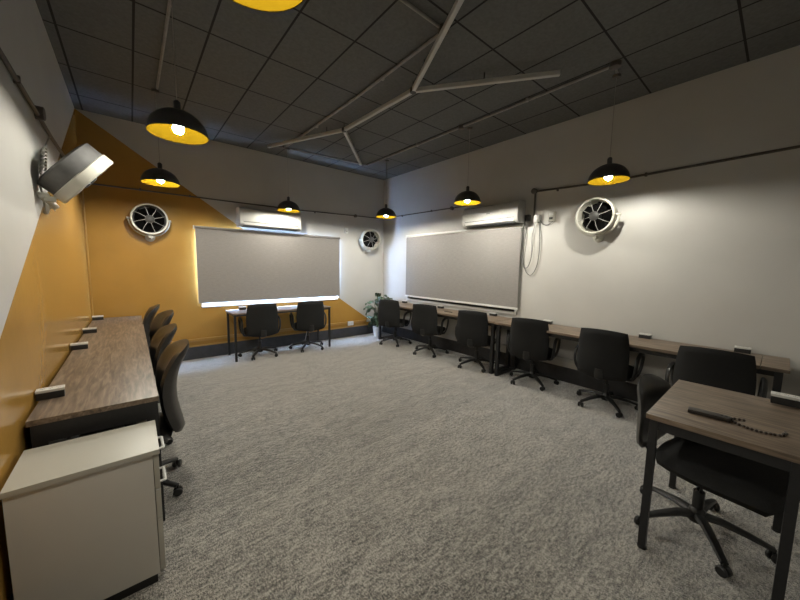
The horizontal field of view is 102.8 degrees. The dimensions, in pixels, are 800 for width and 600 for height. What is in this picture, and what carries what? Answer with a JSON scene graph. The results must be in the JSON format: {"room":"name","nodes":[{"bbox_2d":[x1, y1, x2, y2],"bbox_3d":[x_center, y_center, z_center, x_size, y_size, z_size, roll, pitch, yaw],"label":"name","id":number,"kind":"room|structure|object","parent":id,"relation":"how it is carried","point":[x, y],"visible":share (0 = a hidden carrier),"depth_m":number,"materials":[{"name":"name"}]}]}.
{"room":"open office","nodes":[
{"label":"open office","id":0,"kind":"room"},
{"bbox_2d":[0,0,91,599],"bbox_3d":[-1.745,-0.348,1.268,0.200,3.216,7.233,-4,8,-40],"label":"wall","id":1,"kind":"structure","parent":0,"point":[45,301],"depth_m":1.75,"materials":[{"name":"paint"}]},
{"bbox_2d":[0,48,64,156],"bbox_3d":[-1.572,-1.079,1.189,0.044,0.080,6.983,-4,8,-40],"label":"conduit pipe","id":2,"kind":"object","parent":1,"relation":"attached to","point":[39,112],"visible":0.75,"depth_m":1.85,"materials":[{"name":"metal"}]},
{"bbox_2d":[9,435,78,599],"bbox_3d":[-1.615,1.163,1.411,0.018,0.185,7.015,-4,8,-40],"label":"baseboard","id":3,"kind":"structure","parent":1,"relation":"attached to","point":[76,436],"depth_m":2.24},
{"bbox_2d":[37,137,112,213],"bbox_3d":[-2.161,-0.856,2.153,0.361,0.579,0.699,-4,8,-40],"label":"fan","id":4,"kind":"object","parent":1,"relation":"attached to","point":[78,169],"visible":1,"depth_m":1.93,"materials":[{"name":"silver metal"}]},
{"bbox_2d":[74,169,106,196],"bbox_3d":[-2.032,-0.773,2.084,0.338,0.270,0.211,5,7,35],"label":"grille","id":5,"kind":"object","parent":4,"relation":"attached to","point":[79,185],"depth_m":1.95,"materials":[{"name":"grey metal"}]},
{"bbox_2d":[74,108,383,345],"bbox_3d":[-2.177,-0.792,5.470,4.565,3.216,0.200,-4,8,-40],"label":"wall","id":6,"kind":"structure","parent":0,"point":[130,274],"depth_m":4.63,"materials":[{"name":"paint"}]},
{"bbox_2d":[81,190,93,315],"bbox_3d":[-3.858,-0.372,3.962,0.020,2.020,0.020,-1,6,-17],"label":"trim","id":7,"kind":"structure","parent":6,"relation":"attached to","point":[83,204],"depth_m":3.93,"materials":[{"name":"paint"}]},
{"bbox_2d":[126,203,170,241],"bbox_3d":[-3.298,-1.014,4.209,0.460,0.473,0.240,-4,8,-40],"label":"fan","id":8,"kind":"object","parent":6,"relation":"attached to","point":[149,219],"visible":1,"depth_m":4.17,"materials":[{"name":"white plastic"}]},
{"bbox_2d":[133,206,165,232],"bbox_3d":[-3.229,-1.045,4.124,0.342,0.342,0.017,-4,8,-40],"label":"grille","id":9,"kind":"object","parent":8,"relation":"attached to","point":[149,218],"depth_m":4.12,"materials":[{"name":"grey metal"}]},
{"bbox_2d":[91,183,382,218],"bbox_3d":[-2.086,-1.565,5.295,4.525,0.078,0.044,-4,8,-40],"label":"conduit pipe","id":10,"kind":"object","parent":6,"relation":"attached to","point":[139,189],"visible":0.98,"depth_m":4.71,"materials":[{"name":"metal"}]},
{"bbox_2d":[193,225,340,302],"bbox_3d":[-2.067,-0.578,5.413,2.388,1.134,0.055,-4,8,-40],"label":"roller blind","id":11,"kind":"object","parent":6,"relation":"attached to","point":[233,265],"visible":1,"depth_m":5.25,"materials":[{"name":"grey fabric"}]},
{"bbox_2d":[170,320,365,347],"bbox_3d":[-2.293,0.585,5.384,4.127,0.121,0.028,-4,8,-40],"label":"trim","id":12,"kind":"structure","parent":6,"relation":"attached to","point":[358,321],"depth_m":5.20,"materials":[{"name":"paint"}]},
{"bbox_2d":[236,207,300,231],"bbox_3d":[-2.111,-1.300,5.199,0.960,0.292,0.204,-4,8,-40],"label":"air conditioner","id":13,"kind":"object","parent":6,"relation":"attached to","point":[245,217],"visible":1,"depth_m":5.09,"materials":[{"name":"white plastic"}]},
{"bbox_2d":[202,296,337,307],"bbox_3d":[-2.137,-0.530,5.523,2.281,1.155,0.207,-4,8,-40],"label":"window","id":14,"kind":"structure","parent":6,"relation":"in","point":[237,303],"depth_m":5.41,"materials":[{"name":"white paint"}]},
{"bbox_2d":[183,324,375,360],"bbox_3d":[-2.131,0.725,5.543,4.565,0.185,0.018,-4,8,-40],"label":"baseboard","id":15,"kind":"structure","parent":6,"relation":"attached to","point":[206,351],"depth_m":5.47,"materials":[{"name":"black wood"}]},
{"bbox_2d":[359,230,380,253],"bbox_3d":[-0.603,-1.174,6.434,0.449,0.475,0.285,-4,8,-40],"label":"fan","id":16,"kind":"object","parent":6,"relation":"attached to","point":[370,239],"visible":1,"depth_m":6.42,"materials":[{"name":"white plastic"}]},
{"bbox_2d":[364,231,379,246],"bbox_3d":[-0.569,-1.200,6.359,0.342,0.340,0.049,-2,6,-24],"label":"grille","id":17,"kind":"object","parent":16,"relation":"attached to","point":[374,237],"depth_m":6.42,"materials":[{"name":"grey metal"}]},
{"bbox_2d":[35,0,799,179],"bbox_3d":[0.172,-2.118,2.545,4.965,0.100,7.433,-4,8,-40],"label":"ceiling","id":18,"kind":"structure","parent":0,"point":[253,79],"depth_m":2.79,"materials":[{"name":"tile"}]},
{"bbox_2d":[140,89,179,187],"bbox_3d":[-2.506,-1.687,3.310,0.336,0.932,0.336,-4,8,-40],"label":"pendant lamp","id":19,"kind":"object","parent":18,"relation":"hanging from","point":[158,176],"visible":1,"depth_m":3.29,"materials":[{"name":"black metal"}]},
{"bbox_2d":[156,0,170,89],"bbox_3d":[-0.665,-1.911,1.106,0.027,0.022,5.680,-4,8,-40],"label":"conduit pipe","id":20,"kind":"object","parent":18,"relation":"attached to","point":[168,11],"visible":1,"depth_m":2.55,"materials":[{"name":"grey metal"}]},
{"bbox_2d":[146,0,208,144],"bbox_3d":[-1.431,-1.536,2.028,0.336,0.932,0.336,-4,8,-40],"label":"pendant lamp","id":21,"kind":"object","parent":18,"relation":"hanging from","point":[174,124],"visible":1,"depth_m":2.04,"materials":[{"name":"black metal"}]},
{"bbox_2d":[231,0,303,11],"bbox_3d":[-0.413,-1.397,0.840,0.336,0.932,0.336,-4,8,-40],"label":"pendant lamp","id":22,"kind":"object","parent":18,"relation":"hanging from","point":[261,5],"visible":1,"depth_m":1.04,"materials":[{"name":"yellow metal"}]},
{"bbox_2d":[277,147,299,212],"bbox_3d":[-1.707,-1.837,4.872,0.336,0.932,0.336,-4,8,-40],"label":"pendant lamp","id":23,"kind":"object","parent":18,"relation":"hanging from","point":[289,206],"visible":1,"depth_m":4.82,"materials":[{"name":"black metal"}]},
{"bbox_2d":[278,145,366,165],"bbox_3d":[-1.200,-2.347,5.215,1.510,0.044,0.089,-3,7,-33],"label":"conduit pipe","id":24,"kind":"object","parent":18,"relation":"attached to","point":[282,146],"visible":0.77,"depth_m":5.16,"materials":[{"name":"grey metal"}]},
{"bbox_2d":[286,23,448,146],"bbox_3d":[-0.679,-2.171,3.598,0.085,0.044,3.222,-4,8,-40],"label":"conduit pipe","id":25,"kind":"object","parent":18,"relation":"attached to","point":[382,78],"visible":0.77,"depth_m":3.02,"materials":[{"name":"grey metal"}]},
{"bbox_2d":[376,159,395,218],"bbox_3d":[-0.229,-1.862,5.342,0.336,0.932,0.336,-4,8,-40],"label":"pendant lamp","id":26,"kind":"object","parent":18,"relation":"hanging from","point":[386,213],"visible":1,"depth_m":5.29,"materials":[{"name":"black metal"}]},
{"bbox_2d":[267,0,560,165],"bbox_3d":[-0.221,-2.150,3.763,1.478,0.101,3.591,-4,8,-40],"label":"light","id":27,"kind":"object","parent":18,"relation":"attached to","point":[414,89],"visible":1,"depth_m":2.99,"materials":[{"name":"grey metal"}]},
{"bbox_2d":[400,0,439,27],"bbox_3d":[-0.297,-1.986,1.874,1.540,0.022,0.022,-4,8,-40],"label":"conduit pipe","id":28,"kind":"object","parent":18,"relation":"attached to","point":[405,2],"visible":1,"depth_m":2.24,"materials":[{"name":"grey metal"}]},
{"bbox_2d":[454,127,480,205],"bbox_3d":[0.872,-1.712,4.068,0.336,0.932,0.336,-4,8,-40],"label":"pendant lamp","id":29,"kind":"object","parent":18,"relation":"hanging from","point":[465,198],"visible":1,"depth_m":4.02,"materials":[{"name":"black metal"}]},
{"bbox_2d":[368,59,620,164],"bbox_3d":[0.719,-2.215,4.231,0.195,0.044,3.805,-4,8,-40],"label":"conduit pipe","id":30,"kind":"object","parent":18,"relation":"attached to","point":[616,64],"visible":0.98,"depth_m":3.37,"materials":[{"name":"black metal"}]},
{"bbox_2d":[587,73,629,184],"bbox_3d":[1.954,-1.578,2.940,0.336,0.932,0.336,-4,8,-40],"label":"pendant lamp","id":31,"kind":"object","parent":18,"relation":"hanging from","point":[610,173],"visible":1,"depth_m":2.92,"materials":[{"name":"black metal"}]},
{"bbox_2d":[121,332,799,599],"bbox_3d":[0.119,1.180,2.888,4.965,0.100,7.433,-4,8,-40],"label":"floor","id":32,"kind":"structure","parent":0,"point":[357,467],"depth_m":2.01,"materials":[{"name":"carpet"}]},
{"bbox_2d":[0,420,166,599],"bbox_3d":[-1.306,0.947,1.400,0.464,0.625,0.336,-4,8,-40],"label":"base cabinet","id":33,"kind":"object","parent":32,"relation":"on","point":[83,516],"visible":1,"depth_m":1.27,"materials":[{"name":"white laminate"}]},
{"bbox_2d":[25,315,165,520],"bbox_3d":[-2.550,0.727,2.870,0.465,0.720,3.385,-4,8,-40],"label":"desk","id":34,"kind":"object","parent":32,"relation":"on","point":[109,383],"visible":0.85,"depth_m":1.78,"materials":[{"name":"brown wood"}]},
{"bbox_2d":[35,384,65,400],"bbox_3d":[-1.806,0.479,1.653,0.102,0.049,0.056,-5,8,-43],"label":"block","id":35,"kind":"object","parent":34,"relation":"on","point":[54,391],"visible":1,"depth_m":1.64,"materials":[{"name":"black plastic"}]},
{"bbox_2d":[70,342,87,349],"bbox_3d":[-2.586,0.370,2.578,0.102,0.049,0.056,-5,8,-43],"label":"block","id":36,"kind":"object","parent":34,"relation":"on","point":[80,345],"visible":1,"depth_m":2.56,"materials":[{"name":"black plastic"}]},
{"bbox_2d":[82,327,96,333],"bbox_3d":[-3.075,0.301,3.169,0.102,0.049,0.056,-5,8,-43],"label":"block","id":37,"kind":"object","parent":34,"relation":"on","point":[91,329],"visible":1,"depth_m":3.15,"materials":[{"name":"black plastic"}]},
{"bbox_2d":[92,315,103,319],"bbox_3d":[-3.675,0.217,3.887,0.102,0.049,0.056,-5,8,-43],"label":"block","id":38,"kind":"object","parent":34,"relation":"on","point":[100,317],"visible":1,"depth_m":3.87,"materials":[{"name":"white plastic"}]},
{"bbox_2d":[78,339,188,496],"bbox_3d":[-1.641,0.735,1.959,0.606,0.921,0.599,3,6,22],"label":"office chair","id":39,"kind":"object","parent":32,"relation":"on","point":[171,418],"visible":0.41,"depth_m":1.94,"materials":[{"name":"black fabric"}]},
{"bbox_2d":[142,304,159,348],"bbox_3d":[-3.189,0.522,3.765,0.606,0.921,0.599,4,7,25],"label":"office chair","id":40,"kind":"object","parent":32,"relation":"on","point":[151,312],"visible":0.11,"depth_m":3.70,"materials":[{"name":"black fabric"}]},
{"bbox_2d":[149,310,173,340],"bbox_3d":[-2.675,0.584,3.250,0.603,0.921,0.652,6,8,41],"label":"office chair","id":41,"kind":"object","parent":32,"relation":"on","point":[164,318],"visible":0.02,"depth_m":3.40,"materials":[{"name":"black fabric"}]},
{"bbox_2d":[149,323,176,444],"bbox_3d":[-2.098,0.671,2.500,0.606,0.921,0.599,3,6,19],"label":"office chair","id":42,"kind":"object","parent":32,"relation":"on","point":[164,335],"visible":0.11,"depth_m":2.58,"materials":[{"name":"black fabric"}]},
{"bbox_2d":[238,304,280,360],"bbox_3d":[-2.205,0.449,4.997,0.605,0.844,0.614,-3,7,-35],"label":"office chair","id":43,"kind":"object","parent":32,"relation":"on","point":[261,319],"visible":0.99,"depth_m":4.75,"materials":[{"name":"black fabric"}]},
{"bbox_2d":[225,305,330,361],"bbox_3d":[-1.953,0.489,5.286,1.550,0.712,0.490,-4,8,-40],"label":"desk","id":44,"kind":"object","parent":32,"relation":"on","point":[235,313],"visible":0.71,"depth_m":4.98,"materials":[{"name":"brown wood"}]},
{"bbox_2d":[289,301,326,352],"bbox_3d":[-1.587,0.409,5.475,0.605,0.844,0.614,-2,7,-28],"label":"office chair","id":45,"kind":"object","parent":32,"relation":"on","point":[310,316],"visible":1,"depth_m":5.22,"materials":[{"name":"black fabric"}]},
{"bbox_2d":[363,293,392,336],"bbox_3d":[-0.487,0.301,6.450,0.604,0.891,0.562,-4,8,-40],"label":"potted plant","id":46,"kind":"object","parent":32,"relation":"on","point":[374,320],"visible":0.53,"depth_m":6.45,"materials":[{"name":"green plant"}]},
{"bbox_2d":[378,299,411,346],"bbox_3d":[-0.089,0.385,5.932,0.605,0.844,0.614,4,7,30],"label":"office chair","id":47,"kind":"object","parent":32,"relation":"on","point":[389,310],"visible":1,"depth_m":5.67,"materials":[{"name":"black fabric"}]},
{"bbox_2d":[411,304,448,357],"bbox_3d":[0.500,0.460,5.295,0.605,0.844,0.614,4,7,31],"label":"office chair","id":48,"kind":"object","parent":32,"relation":"on","point":[424,320],"visible":0.98,"depth_m":5.03,"materials":[{"name":"black fabric"}]},
{"bbox_2d":[377,302,511,373],"bbox_3d":[0.586,0.514,5.391,0.493,0.720,2.615,-4,8,-40],"label":"desk","id":49,"kind":"object","parent":32,"relation":"on","point":[403,306],"visible":0.47,"depth_m":4.57,"materials":[{"name":"brown wood"}]},
{"bbox_2d":[489,312,496,315],"bbox_3d":[1.377,0.210,4.720,0.056,0.049,0.102,-4,8,-40],"label":"block","id":50,"kind":"object","parent":49,"relation":"on","point":[490,313],"visible":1,"depth_m":4.71,"materials":[{"name":"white plastic"}]},
{"bbox_2d":[437,348,500,363],"bbox_3d":[1.002,0.784,5.044,1.185,0.275,0.173,7,8,44],"label":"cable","id":51,"kind":"object","parent":32,"relation":"on","point":[500,348],"visible":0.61,"depth_m":5.15,"materials":[{"name":"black plastic"}]},
{"bbox_2d":[455,310,496,372],"bbox_3d":[1.115,0.540,4.621,0.605,0.844,0.614,5,7,34],"label":"office chair","id":52,"kind":"object","parent":32,"relation":"on","point":[471,329],"visible":0.87,"depth_m":4.36,"materials":[{"name":"black fabric"}]},
{"bbox_2d":[507,318,560,390],"bbox_3d":[1.668,0.613,4.005,0.605,0.844,0.614,6,8,38],"label":"office chair","id":53,"kind":"object","parent":32,"relation":"on","point":[528,340],"visible":0.98,"depth_m":3.76,"materials":[{"name":"black fabric"}]},
{"bbox_2d":[574,328,644,417],"bbox_3d":[2.176,0.689,3.350,0.614,0.844,0.605,-4,8,-41],"label":"office chair","id":54,"kind":"object","parent":32,"relation":"on","point":[601,354],"visible":0.93,"depth_m":3.13,"materials":[{"name":"black fabric"}]},
{"bbox_2d":[494,319,790,392],"bbox_3d":[2.214,0.743,3.442,0.518,0.720,2.465,-4,8,-40],"label":"desk","id":55,"kind":"object","parent":32,"relation":"on","point":[775,366],"visible":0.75,"depth_m":3.02,"materials":[{"name":"brown wood"}]},
{"bbox_2d":[639,333,651,338],"bbox_3d":[2.553,0.373,3.326,0.056,0.049,0.102,-4,8,-40],"label":"block","id":56,"kind":"object","parent":55,"relation":"on","point":[641,335],"visible":1,"depth_m":3.30,"materials":[{"name":"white plastic"}]},
{"bbox_2d":[734,346,751,353],"bbox_3d":[2.999,0.435,2.797,0.056,0.049,0.102,-4,8,-40],"label":"block","id":57,"kind":"object","parent":55,"relation":"on","point":[740,349],"visible":1,"depth_m":2.78,"materials":[{"name":"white plastic"}]},
{"bbox_2d":[634,374,789,577],"bbox_3d":[1.664,0.876,1.727,0.583,0.792,0.644,-2,7,-28],"label":"office chair","id":58,"kind":"object","parent":32,"relation":"on","point":[759,488],"visible":0.72,"depth_m":1.61,"materials":[{"name":"black fabric"}]},
{"bbox_2d":[665,345,767,397],"bbox_3d":[2.563,0.770,2.636,0.614,0.844,0.605,-4,8,-42],"label":"office chair","id":59,"kind":"object","parent":32,"relation":"on","point":[727,370],"visible":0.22,"depth_m":2.39,"materials":[{"name":"black fabric"}]},
{"bbox_2d":[637,380,799,599],"bbox_3d":[1.672,0.918,1.674,0.775,0.720,0.507,-4,8,-40],"label":"table","id":60,"kind":"object","parent":32,"relation":"on","point":[670,414],"visible":0.99,"depth_m":1.50,"materials":[{"name":"brown wood"}]},
{"bbox_2d":[688,406,731,422],"bbox_3d":[1.504,0.554,1.555,0.054,0.020,0.153,-5,8,-44],"label":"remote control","id":61,"kind":"object","parent":60,"relation":"on","point":[710,414],"visible":1,"depth_m":1.54,"materials":[{"name":"plastic"}]},
{"bbox_2d":[731,417,787,436],"bbox_3d":[1.611,0.574,1.440,0.111,0.012,0.179,-4,8,-40],"label":"string","id":62,"kind":"object","parent":60,"relation":"on","point":[733,418],"visible":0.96,"depth_m":1.42,"materials":[{"name":"black plastic"}]},
{"bbox_2d":[770,391,799,408],"bbox_3d":[2.063,0.532,1.708,0.060,0.052,0.108,-4,8,-41],"label":"block","id":63,"kind":"object","parent":60,"relation":"on","point":[784,399],"visible":1,"depth_m":1.69,"materials":[{"name":"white plastic"}]},
{"bbox_2d":[383,45,799,398],"bbox_3d":[1.907,-0.608,4.317,0.200,3.216,7.233,-4,8,-40],"label":"wall","id":64,"kind":"structure","parent":0,"point":[708,255],"depth_m":3.24,"materials":[{"name":"paint"}]},
{"bbox_2d":[396,206,465,216],"bbox_3d":[0.362,-1.598,5.893,0.044,0.070,2.193,-4,8,-40],"label":"conduit pipe","id":65,"kind":"object","parent":64,"relation":"attached to","point":[451,207],"visible":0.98,"depth_m":5.59,"materials":[{"name":"metal"}]},
{"bbox_2d":[406,297,516,314],"bbox_3d":[0.947,-0.514,5.401,0.145,1.235,2.360,-4,8,-40],"label":"window","id":66,"kind":"structure","parent":64,"relation":"in","point":[514,312],"depth_m":5.22,"materials":[{"name":"grey metal"}]},
{"bbox_2d":[405,224,523,309],"bbox_3d":[0.890,-0.553,5.322,0.050,1.176,2.422,-4,8,-40],"label":"roller blind","id":67,"kind":"object","parent":64,"relation":"attached to","point":[480,266],"visible":1,"depth_m":5.08,"materials":[{"name":"grey fabric"}]},
{"bbox_2d":[462,200,525,228],"bbox_3d":[1.335,-1.223,4.633,0.204,0.292,0.920,-4,8,-40],"label":"air conditioner","id":68,"kind":"object","parent":64,"relation":"attached to","point":[509,213],"visible":1,"depth_m":4.49,"materials":[{"name":"white plastic"}]},
{"bbox_2d":[382,326,637,401],"bbox_3d":[1.870,0.915,4.321,0.018,0.185,7.015,-4,8,-40],"label":"baseboard","id":69,"kind":"structure","parent":64,"relation":"attached to","point":[623,389],"depth_m":4.26,"materials":[{"name":"black wood"}]},
{"bbox_2d":[366,319,669,383],"bbox_3d":[1.646,0.726,4.253,0.428,0.044,6.833,-4,8,-40],"label":"trim","id":70,"kind":"structure","parent":64,"relation":"attached to","point":[367,320],"depth_m":4.10,"materials":[{"name":"grey paint"}]},
{"bbox_2d":[525,215,530,220],"bbox_3d":[1.718,-1.104,4.301,0.053,0.080,0.060,-4,8,-40],"label":"box","id":71,"kind":"object","parent":64,"relation":"attached to","point":[527,217],"visible":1,"depth_m":4.28,"materials":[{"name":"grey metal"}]},
{"bbox_2d":[521,221,535,267],"bbox_3d":[1.728,-0.747,4.319,0.017,0.637,0.193,-4,8,-42],"label":"hanging wire","id":72,"kind":"object","parent":71,"relation":"hanging from","point":[526,221],"visible":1,"depth_m":4.32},
{"bbox_2d":[522,221,539,275],"bbox_3d":[1.765,-0.695,4.295,0.023,0.732,0.241,-4,8,-41],"label":"hanging wire","id":73,"kind":"object","parent":71,"relation":"hanging from","point":[527,221],"visible":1,"depth_m":4.30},
{"bbox_2d":[534,215,540,221],"bbox_3d":[1.800,-1.072,4.197,0.064,0.085,0.070,-4,8,-40],"label":"junction box","id":74,"kind":"object","parent":64,"relation":"attached to","point":[537,218],"visible":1,"depth_m":4.18,"materials":[{"name":"white plastic"}]},
{"bbox_2d":[548,211,555,221],"bbox_3d":[1.927,-1.060,4.056,0.053,0.120,0.085,-4,8,-40],"label":"switch box","id":75,"kind":"object","parent":64,"relation":"attached to","point":[551,215],"visible":1,"depth_m":4.04,"materials":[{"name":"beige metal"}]},
{"bbox_2d":[574,197,620,241],"bbox_3d":[2.212,-0.891,3.580,0.246,0.471,0.460,-4,8,-40],"label":"fan","id":76,"kind":"object","parent":64,"relation":"attached to","point":[598,216],"visible":1,"depth_m":3.54,"materials":[{"name":"white plastic"}]},
{"bbox_2d":[578,200,611,230],"bbox_3d":[2.130,-0.924,3.508,0.028,0.342,0.342,-4,8,-40],"label":"grille","id":77,"kind":"object","parent":76,"relation":"attached to","point":[594,215],"depth_m":3.50,"materials":[{"name":"grey metal"}]},
{"bbox_2d":[531,145,799,215],"bbox_3d":[2.940,-1.132,2.843,0.046,0.356,3.716,-4,8,-40],"label":"conduit pipe","id":78,"kind":"object","parent":64,"relation":"attached to","point":[534,191],"visible":0.98,"depth_m":3.06,"materials":[{"name":"metal"}]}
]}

